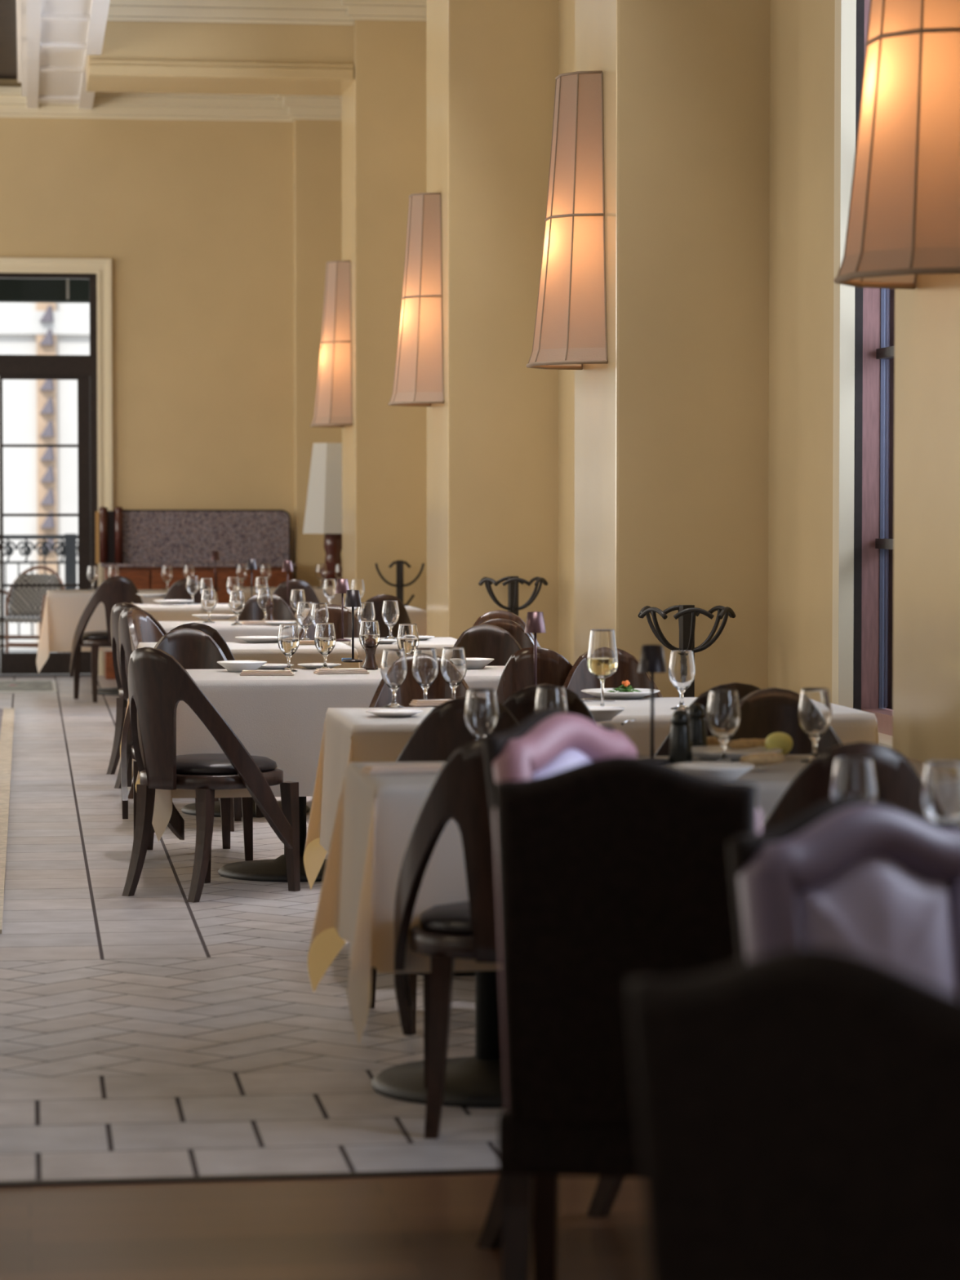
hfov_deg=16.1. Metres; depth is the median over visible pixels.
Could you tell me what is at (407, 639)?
water goblet
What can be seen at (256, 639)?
plate
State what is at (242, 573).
water goblet
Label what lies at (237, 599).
water goblet
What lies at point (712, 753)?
plate
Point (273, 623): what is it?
plate
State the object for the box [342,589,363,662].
table lamp
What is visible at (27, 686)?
door mat
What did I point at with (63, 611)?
tablecloth
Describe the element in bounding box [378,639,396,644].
plate
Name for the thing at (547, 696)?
water goblet
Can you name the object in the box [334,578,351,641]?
table lamp
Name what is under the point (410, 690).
dining chair
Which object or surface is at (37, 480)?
building
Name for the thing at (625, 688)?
salad
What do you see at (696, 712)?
pepper mill
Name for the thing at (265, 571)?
water goblet
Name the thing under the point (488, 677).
tablecloth
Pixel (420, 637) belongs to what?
plate
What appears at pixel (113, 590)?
dining chair
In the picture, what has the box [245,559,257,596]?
table lamp
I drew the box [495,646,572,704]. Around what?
dining chair
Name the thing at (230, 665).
bowl
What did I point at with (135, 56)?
ceiling beam
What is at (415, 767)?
napkin
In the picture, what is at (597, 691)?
plate
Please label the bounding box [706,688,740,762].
water goblet
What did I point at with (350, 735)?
tablecloth
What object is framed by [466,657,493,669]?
bowl
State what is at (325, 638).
water goblet
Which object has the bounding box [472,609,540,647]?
dining chair
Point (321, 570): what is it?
water goblet
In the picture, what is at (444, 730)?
dining chair
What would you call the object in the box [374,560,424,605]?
coat stand
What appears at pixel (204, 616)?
plate
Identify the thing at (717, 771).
bowl
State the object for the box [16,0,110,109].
ceiling beam
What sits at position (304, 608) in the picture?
water goblet
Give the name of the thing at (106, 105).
trim
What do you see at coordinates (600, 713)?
bowl
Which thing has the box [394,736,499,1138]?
dining chair
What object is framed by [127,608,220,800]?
dining chair
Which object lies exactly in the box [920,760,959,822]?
water goblet
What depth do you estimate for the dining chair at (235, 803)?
14.36 m
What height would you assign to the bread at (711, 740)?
0.030 m
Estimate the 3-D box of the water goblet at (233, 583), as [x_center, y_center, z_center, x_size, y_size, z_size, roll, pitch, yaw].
[-1.540,-0.303,21.214,0.084,0.180,0.084,0,2,-8]
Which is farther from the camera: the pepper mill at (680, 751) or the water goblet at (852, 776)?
the pepper mill at (680, 751)
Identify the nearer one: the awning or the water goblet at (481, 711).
the water goblet at (481, 711)
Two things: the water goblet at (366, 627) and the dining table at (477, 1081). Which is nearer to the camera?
the dining table at (477, 1081)
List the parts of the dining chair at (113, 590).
leg, seat frame, leg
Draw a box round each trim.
[0,86,341,121]
[0,257,112,675]
[0,1168,499,1186]
[106,0,426,25]
[831,0,856,708]
[878,732,892,747]
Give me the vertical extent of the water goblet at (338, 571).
0.180 m
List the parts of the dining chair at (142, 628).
leg, backrest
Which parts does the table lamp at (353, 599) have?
stem, lamp shade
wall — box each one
[0,77,294,675]
[558,0,835,702]
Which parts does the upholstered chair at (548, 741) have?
leg, panel, leg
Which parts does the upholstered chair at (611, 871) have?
leg, leg, seat frame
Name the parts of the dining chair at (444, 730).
leg, leg, backrest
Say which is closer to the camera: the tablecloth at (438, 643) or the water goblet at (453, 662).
the water goblet at (453, 662)
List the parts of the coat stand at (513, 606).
hook arm, hook arm, hook arm, post, hook arm, hook arm, hook arm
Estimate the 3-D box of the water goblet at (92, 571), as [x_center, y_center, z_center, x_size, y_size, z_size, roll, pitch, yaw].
[-2.859,-0.457,25.084,0.084,0.180,0.084,0,2,-8]
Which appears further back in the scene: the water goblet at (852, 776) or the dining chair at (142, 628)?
the dining chair at (142, 628)
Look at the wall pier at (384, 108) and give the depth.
24.26 m
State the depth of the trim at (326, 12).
24.05 m
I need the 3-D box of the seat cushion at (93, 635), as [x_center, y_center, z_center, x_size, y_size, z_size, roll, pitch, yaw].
[-2.611,-0.037,24.018,0.424,0.054,0.424,-1,2,-16]
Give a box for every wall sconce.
[310,260,352,427]
[387,192,444,406]
[526,70,608,369]
[833,0,959,289]
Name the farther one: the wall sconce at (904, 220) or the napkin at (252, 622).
the napkin at (252, 622)
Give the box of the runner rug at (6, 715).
[0,708,14,933]
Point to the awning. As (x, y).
(11, 290)
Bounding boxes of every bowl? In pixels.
[217,660,266,671]
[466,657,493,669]
[586,706,625,721]
[671,761,754,782]
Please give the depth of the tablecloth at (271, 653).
14.88 m
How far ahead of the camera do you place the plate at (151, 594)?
23.13 m
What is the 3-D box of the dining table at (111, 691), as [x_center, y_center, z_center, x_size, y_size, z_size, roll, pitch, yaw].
[-2.554,0.019,24.870,1.192,0.742,0.892,0,2,-8]
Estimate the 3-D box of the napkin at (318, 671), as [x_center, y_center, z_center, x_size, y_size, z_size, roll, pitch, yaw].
[-0.518,0.116,12.715,0.200,0.018,0.070,0,2,-11]
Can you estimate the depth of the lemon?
8.49 m
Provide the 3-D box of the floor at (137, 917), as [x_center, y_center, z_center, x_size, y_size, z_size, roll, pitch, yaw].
[-3.789,0.705,16.966,11.119,0.001,20.686,0,2,-8]
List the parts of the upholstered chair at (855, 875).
panel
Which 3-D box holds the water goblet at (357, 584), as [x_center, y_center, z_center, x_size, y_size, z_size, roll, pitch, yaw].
[-0.739,-0.275,20.510,0.084,0.180,0.084,0,2,-8]
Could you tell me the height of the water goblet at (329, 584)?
0.180 m
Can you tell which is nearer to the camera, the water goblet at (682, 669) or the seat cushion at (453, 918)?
the seat cushion at (453, 918)
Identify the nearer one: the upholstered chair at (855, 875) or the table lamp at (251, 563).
the upholstered chair at (855, 875)
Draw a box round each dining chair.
[69,575,142,702]
[106,602,141,774]
[114,607,167,788]
[120,627,262,861]
[122,646,300,902]
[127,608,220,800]
[127,622,241,832]
[160,577,201,604]
[235,593,297,621]
[272,579,319,616]
[298,604,359,639]
[355,594,411,637]
[368,653,470,707]
[369,696,518,1034]
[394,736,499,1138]
[453,624,522,666]
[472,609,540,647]
[479,617,537,648]
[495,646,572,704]
[502,684,596,724]
[563,648,662,697]
[653,682,760,755]
[726,687,842,755]
[761,741,926,831]
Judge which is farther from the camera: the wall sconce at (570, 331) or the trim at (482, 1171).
the wall sconce at (570, 331)
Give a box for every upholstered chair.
[476,707,637,1249]
[493,755,761,1279]
[627,947,959,1279]
[728,796,959,997]
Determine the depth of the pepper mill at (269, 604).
18.09 m
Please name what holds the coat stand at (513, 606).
on the floor at (137, 917)
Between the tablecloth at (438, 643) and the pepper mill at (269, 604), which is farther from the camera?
the pepper mill at (269, 604)
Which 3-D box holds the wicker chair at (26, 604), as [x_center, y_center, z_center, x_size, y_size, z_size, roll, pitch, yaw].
[-3.877,-0.196,29.106,0.572,0.876,0.566,1,2,17]
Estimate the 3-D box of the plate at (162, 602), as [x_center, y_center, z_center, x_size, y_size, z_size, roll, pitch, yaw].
[-1.946,-0.240,21.587,0.260,0.025,0.260,0,2,-8]
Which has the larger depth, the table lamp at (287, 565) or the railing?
the railing
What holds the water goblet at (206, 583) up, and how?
on the tablecloth at (161, 612)
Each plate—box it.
[136,592,166,597]
[153,600,194,604]
[191,613,239,619]
[235,635,278,643]
[258,663,293,669]
[264,621,296,625]
[297,662,341,668]
[366,709,422,717]
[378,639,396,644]
[418,635,434,639]
[580,688,660,698]
[692,745,782,761]
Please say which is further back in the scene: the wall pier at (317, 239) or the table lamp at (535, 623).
the wall pier at (317, 239)
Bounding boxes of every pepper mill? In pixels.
[264,597,275,620]
[362,634,377,670]
[668,709,693,763]
[687,703,707,755]
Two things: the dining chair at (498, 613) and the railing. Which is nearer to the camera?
the dining chair at (498, 613)
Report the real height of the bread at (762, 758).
0.030 m
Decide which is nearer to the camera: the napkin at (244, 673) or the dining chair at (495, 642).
the napkin at (244, 673)
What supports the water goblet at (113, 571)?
on the tablecloth at (63, 611)
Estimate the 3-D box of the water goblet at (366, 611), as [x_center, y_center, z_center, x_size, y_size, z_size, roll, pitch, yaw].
[-0.526,-0.085,15.729,0.084,0.180,0.084,0,2,-8]
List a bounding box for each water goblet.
[86,565,97,590]
[107,565,119,577]
[161,565,173,590]
[183,564,195,577]
[186,575,199,604]
[200,577,213,594]
[200,588,216,622]
[226,577,239,605]
[229,590,244,625]
[235,564,247,588]
[254,577,268,593]
[257,587,272,620]
[260,564,271,580]
[277,623,299,671]
[289,589,306,623]
[296,601,312,640]
[311,603,328,627]
[314,622,336,668]
[315,564,326,587]
[323,578,336,604]
[334,564,342,578]
[351,579,364,609]
[357,602,375,641]
[359,620,380,666]
[380,648,407,707]
[382,600,399,639]
[396,623,418,655]
[412,648,438,699]
[440,647,466,698]
[464,688,498,738]
[533,685,567,712]
[668,650,695,709]
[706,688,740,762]
[797,687,831,762]
[830,756,877,800]
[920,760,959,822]
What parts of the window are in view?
pane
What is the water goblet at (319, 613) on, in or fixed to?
on the tablecloth at (271, 653)
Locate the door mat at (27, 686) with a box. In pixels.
[0,680,57,693]
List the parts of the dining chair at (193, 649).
seat frame, leg, leg, leg, leg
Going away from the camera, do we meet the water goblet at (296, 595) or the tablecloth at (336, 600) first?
the water goblet at (296, 595)
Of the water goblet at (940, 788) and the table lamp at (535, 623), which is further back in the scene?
the table lamp at (535, 623)
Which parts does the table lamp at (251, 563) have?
stem, lamp shade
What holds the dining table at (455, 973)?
on the floor at (137, 917)
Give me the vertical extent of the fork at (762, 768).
0.010 m
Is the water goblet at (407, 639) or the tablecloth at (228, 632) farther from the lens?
the tablecloth at (228, 632)
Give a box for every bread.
[706,736,728,746]
[727,738,765,748]
[740,752,785,765]
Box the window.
[853,0,894,736]
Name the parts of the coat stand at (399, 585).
hook arm, post, hook arm, hook arm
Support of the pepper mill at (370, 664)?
on the tablecloth at (281, 719)
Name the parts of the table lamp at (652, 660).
stem, lamp shade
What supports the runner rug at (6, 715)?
on the floor at (137, 917)
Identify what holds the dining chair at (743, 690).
on the floor at (137, 917)
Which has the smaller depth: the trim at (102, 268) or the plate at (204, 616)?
the plate at (204, 616)
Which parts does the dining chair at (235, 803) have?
leg, leg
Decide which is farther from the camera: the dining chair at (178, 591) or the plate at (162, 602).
the dining chair at (178, 591)
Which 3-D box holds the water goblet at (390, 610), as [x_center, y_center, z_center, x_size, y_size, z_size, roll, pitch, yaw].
[-0.421,-0.095,16.001,0.084,0.180,0.084,0,2,-8]
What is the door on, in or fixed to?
in the wall at (193, 219)
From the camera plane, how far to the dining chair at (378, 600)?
18.81 m
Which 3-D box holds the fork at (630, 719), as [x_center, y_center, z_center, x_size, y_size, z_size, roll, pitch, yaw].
[0.427,0.235,9.822,0.018,0.010,0.180,1,2,13]
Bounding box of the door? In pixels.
[0,273,97,674]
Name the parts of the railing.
post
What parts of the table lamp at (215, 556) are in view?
stem, lamp shade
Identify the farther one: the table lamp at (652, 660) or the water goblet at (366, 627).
the water goblet at (366, 627)
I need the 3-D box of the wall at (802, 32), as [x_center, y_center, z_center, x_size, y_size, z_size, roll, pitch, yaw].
[1.531,-1.903,12.093,0.350,5.600,32.100,0,2,-8]
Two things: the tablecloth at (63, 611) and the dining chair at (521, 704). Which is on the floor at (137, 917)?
the dining chair at (521, 704)
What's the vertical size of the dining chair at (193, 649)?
0.885 m
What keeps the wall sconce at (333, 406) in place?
attached to the wall pier at (384, 108)
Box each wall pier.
[293,119,342,586]
[341,20,426,612]
[426,0,559,653]
[573,0,769,697]
[892,273,959,762]
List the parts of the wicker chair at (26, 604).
seat, backrest, armrest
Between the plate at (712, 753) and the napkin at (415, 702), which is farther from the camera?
the napkin at (415, 702)
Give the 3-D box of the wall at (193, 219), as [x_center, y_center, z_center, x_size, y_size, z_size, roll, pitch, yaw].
[-5.033,-2.507,27.256,9.350,5.600,0.280,0,2,-8]
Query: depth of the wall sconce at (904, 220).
8.45 m
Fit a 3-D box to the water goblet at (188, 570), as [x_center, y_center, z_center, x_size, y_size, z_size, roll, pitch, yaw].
[-2.175,-0.471,25.428,0.084,0.180,0.084,0,2,-8]
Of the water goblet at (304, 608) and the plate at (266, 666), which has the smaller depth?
the plate at (266, 666)
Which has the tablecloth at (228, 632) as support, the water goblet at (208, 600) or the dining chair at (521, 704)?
the water goblet at (208, 600)
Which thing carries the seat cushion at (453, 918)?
on the dining chair at (464, 930)
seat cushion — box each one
[81,631,107,639]
[176,753,277,774]
[418,901,472,935]
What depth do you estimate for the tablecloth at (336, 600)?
25.40 m
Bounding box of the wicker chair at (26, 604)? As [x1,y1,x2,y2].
[0,565,66,653]
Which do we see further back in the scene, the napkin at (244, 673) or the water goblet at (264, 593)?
the water goblet at (264, 593)
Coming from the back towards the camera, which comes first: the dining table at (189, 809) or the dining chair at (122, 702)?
the dining chair at (122, 702)
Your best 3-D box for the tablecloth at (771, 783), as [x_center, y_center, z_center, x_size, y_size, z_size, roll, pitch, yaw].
[0.754,0.595,8.186,0.882,0.575,1.007,0,2,-8]
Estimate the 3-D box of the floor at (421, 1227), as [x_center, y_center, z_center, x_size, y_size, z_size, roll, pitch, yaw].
[-1.917,0.957,14.422,16.000,0.300,37.400,0,2,-8]
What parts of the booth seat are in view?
turned post, panel, turned post, cabinet door, cabinet door, cabinet door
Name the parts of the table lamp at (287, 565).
stem, lamp shade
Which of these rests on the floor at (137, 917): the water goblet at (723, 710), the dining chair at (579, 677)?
the dining chair at (579, 677)
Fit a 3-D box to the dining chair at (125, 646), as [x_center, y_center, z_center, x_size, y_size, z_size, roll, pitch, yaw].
[-1.507,0.277,16.610,0.551,0.885,0.578,2,3,37]
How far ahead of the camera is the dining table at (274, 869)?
12.60 m
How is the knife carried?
on the tablecloth at (851, 725)
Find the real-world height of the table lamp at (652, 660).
0.290 m
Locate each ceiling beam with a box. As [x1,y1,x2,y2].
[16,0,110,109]
[85,21,354,95]
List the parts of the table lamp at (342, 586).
lamp shade, stem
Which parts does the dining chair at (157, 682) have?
leg, leg, leg, seat frame, leg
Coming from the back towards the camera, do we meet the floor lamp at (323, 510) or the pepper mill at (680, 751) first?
the floor lamp at (323, 510)
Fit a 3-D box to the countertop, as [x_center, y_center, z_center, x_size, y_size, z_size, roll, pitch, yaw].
[-2.256,-0.601,27.153,1.529,0.027,0.590,0,2,-8]
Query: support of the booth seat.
on the floor at (137, 917)
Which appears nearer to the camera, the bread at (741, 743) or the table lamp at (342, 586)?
the bread at (741, 743)
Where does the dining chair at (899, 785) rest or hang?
on the floor at (137, 917)
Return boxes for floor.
[0,648,651,1279]
[0,675,503,1181]
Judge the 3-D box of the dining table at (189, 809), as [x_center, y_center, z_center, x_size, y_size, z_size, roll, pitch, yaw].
[-1.054,0.401,15.278,0.912,0.742,0.832,0,2,-8]
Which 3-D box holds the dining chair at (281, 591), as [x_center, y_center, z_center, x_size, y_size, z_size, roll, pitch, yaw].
[-1.266,0.028,22.864,0.551,0.885,0.578,0,2,-8]
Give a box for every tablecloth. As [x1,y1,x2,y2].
[35,589,217,673]
[120,641,359,781]
[133,603,235,621]
[135,667,382,841]
[158,620,302,641]
[239,586,341,605]
[295,605,426,635]
[303,706,602,889]
[307,761,499,1044]
[340,637,457,667]
[463,665,650,693]
[581,697,879,756]
[640,754,925,826]
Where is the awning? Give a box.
[0,278,89,302]
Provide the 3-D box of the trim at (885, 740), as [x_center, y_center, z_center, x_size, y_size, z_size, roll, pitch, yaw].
[1.464,0.383,11.175,0.130,0.046,2.520,0,2,-8]
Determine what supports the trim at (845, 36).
attached to the wall at (802, 32)
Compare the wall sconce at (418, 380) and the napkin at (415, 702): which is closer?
the napkin at (415, 702)
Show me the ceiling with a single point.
(8, 39)
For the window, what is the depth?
12.22 m
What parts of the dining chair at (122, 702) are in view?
leg, seat frame, backrest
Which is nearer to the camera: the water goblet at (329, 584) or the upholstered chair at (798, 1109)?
the upholstered chair at (798, 1109)
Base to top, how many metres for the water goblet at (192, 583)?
0.180 m
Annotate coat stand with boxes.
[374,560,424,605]
[478,576,548,615]
[637,604,735,697]
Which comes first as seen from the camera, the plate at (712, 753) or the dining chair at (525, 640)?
the plate at (712, 753)
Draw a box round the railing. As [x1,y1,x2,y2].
[0,533,78,639]
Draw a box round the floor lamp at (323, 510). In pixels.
[302,443,342,586]
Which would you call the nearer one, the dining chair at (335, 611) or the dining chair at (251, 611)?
the dining chair at (335, 611)
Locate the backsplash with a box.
[122,511,288,562]
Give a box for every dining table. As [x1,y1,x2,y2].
[91,687,118,695]
[181,798,310,817]
[217,796,326,881]
[370,970,505,1107]
[417,971,475,975]
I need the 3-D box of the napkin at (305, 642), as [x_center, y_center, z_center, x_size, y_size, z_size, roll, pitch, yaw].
[-0.756,0.011,15.343,0.200,0.018,0.070,0,2,-8]
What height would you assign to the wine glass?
0.250 m
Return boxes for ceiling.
[0,0,17,79]
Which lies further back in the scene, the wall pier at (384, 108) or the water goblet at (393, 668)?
the wall pier at (384, 108)
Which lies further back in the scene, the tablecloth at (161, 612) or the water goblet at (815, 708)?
the tablecloth at (161, 612)
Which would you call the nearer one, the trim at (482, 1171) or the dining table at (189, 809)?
the trim at (482, 1171)
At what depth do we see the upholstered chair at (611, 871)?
5.23 m
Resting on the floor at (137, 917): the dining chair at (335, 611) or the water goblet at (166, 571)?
the dining chair at (335, 611)
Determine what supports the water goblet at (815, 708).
on the tablecloth at (771, 783)
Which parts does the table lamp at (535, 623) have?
stem, lamp shade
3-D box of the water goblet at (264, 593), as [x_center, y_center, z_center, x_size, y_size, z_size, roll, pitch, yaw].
[-1.162,-0.190,18.378,0.084,0.180,0.084,0,2,-8]
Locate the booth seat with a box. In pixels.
[95,506,296,679]
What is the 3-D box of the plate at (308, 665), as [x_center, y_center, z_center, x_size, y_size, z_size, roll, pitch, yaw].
[-0.620,0.101,13.120,0.170,0.017,0.170,0,2,-8]
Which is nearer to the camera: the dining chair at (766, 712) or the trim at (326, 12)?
the dining chair at (766, 712)
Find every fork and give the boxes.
[621,718,635,724]
[746,766,770,772]
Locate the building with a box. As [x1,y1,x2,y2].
[0,302,90,648]
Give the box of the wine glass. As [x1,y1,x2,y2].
[586,629,617,706]
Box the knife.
[582,698,615,702]
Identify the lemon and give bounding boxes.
[764,732,792,755]
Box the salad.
[608,680,642,692]
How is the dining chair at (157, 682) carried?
on the floor at (137, 917)
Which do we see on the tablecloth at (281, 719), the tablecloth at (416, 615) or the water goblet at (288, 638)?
the water goblet at (288, 638)
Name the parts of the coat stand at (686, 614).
hook arm, hook arm, hook arm, post, hook arm, hook arm, hook arm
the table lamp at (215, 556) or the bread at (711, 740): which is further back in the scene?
the table lamp at (215, 556)
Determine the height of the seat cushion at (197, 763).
0.054 m
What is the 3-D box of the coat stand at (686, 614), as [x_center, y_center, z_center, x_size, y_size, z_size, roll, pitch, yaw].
[0.814,0.354,13.400,0.385,0.985,0.376,-1,2,-16]
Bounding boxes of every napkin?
[240,620,277,624]
[240,670,294,675]
[298,640,315,644]
[313,668,368,674]
[360,763,443,774]
[408,698,452,706]
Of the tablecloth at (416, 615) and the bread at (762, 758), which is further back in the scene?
the tablecloth at (416, 615)
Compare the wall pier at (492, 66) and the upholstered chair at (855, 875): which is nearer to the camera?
the upholstered chair at (855, 875)
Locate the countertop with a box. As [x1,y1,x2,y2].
[100,562,296,567]
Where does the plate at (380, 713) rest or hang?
on the tablecloth at (350, 735)
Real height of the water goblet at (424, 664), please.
0.180 m
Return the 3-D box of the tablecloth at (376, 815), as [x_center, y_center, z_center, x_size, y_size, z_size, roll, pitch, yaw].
[0.033,0.599,8.069,0.857,0.575,0.934,0,2,-8]
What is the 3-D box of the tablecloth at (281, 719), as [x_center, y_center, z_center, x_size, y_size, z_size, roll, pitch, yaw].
[-0.695,0.414,12.728,1.210,0.575,1.115,0,2,-8]
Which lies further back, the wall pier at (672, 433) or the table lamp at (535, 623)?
the wall pier at (672, 433)
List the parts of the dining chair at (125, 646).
leg, backrest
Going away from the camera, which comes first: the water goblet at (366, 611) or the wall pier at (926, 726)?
the wall pier at (926, 726)
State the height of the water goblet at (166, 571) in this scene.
0.180 m
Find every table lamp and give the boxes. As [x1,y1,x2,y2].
[210,551,220,590]
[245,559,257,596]
[281,560,293,608]
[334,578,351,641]
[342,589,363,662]
[524,611,546,685]
[637,644,668,763]
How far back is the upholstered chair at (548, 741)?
6.33 m
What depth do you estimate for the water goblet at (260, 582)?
21.18 m

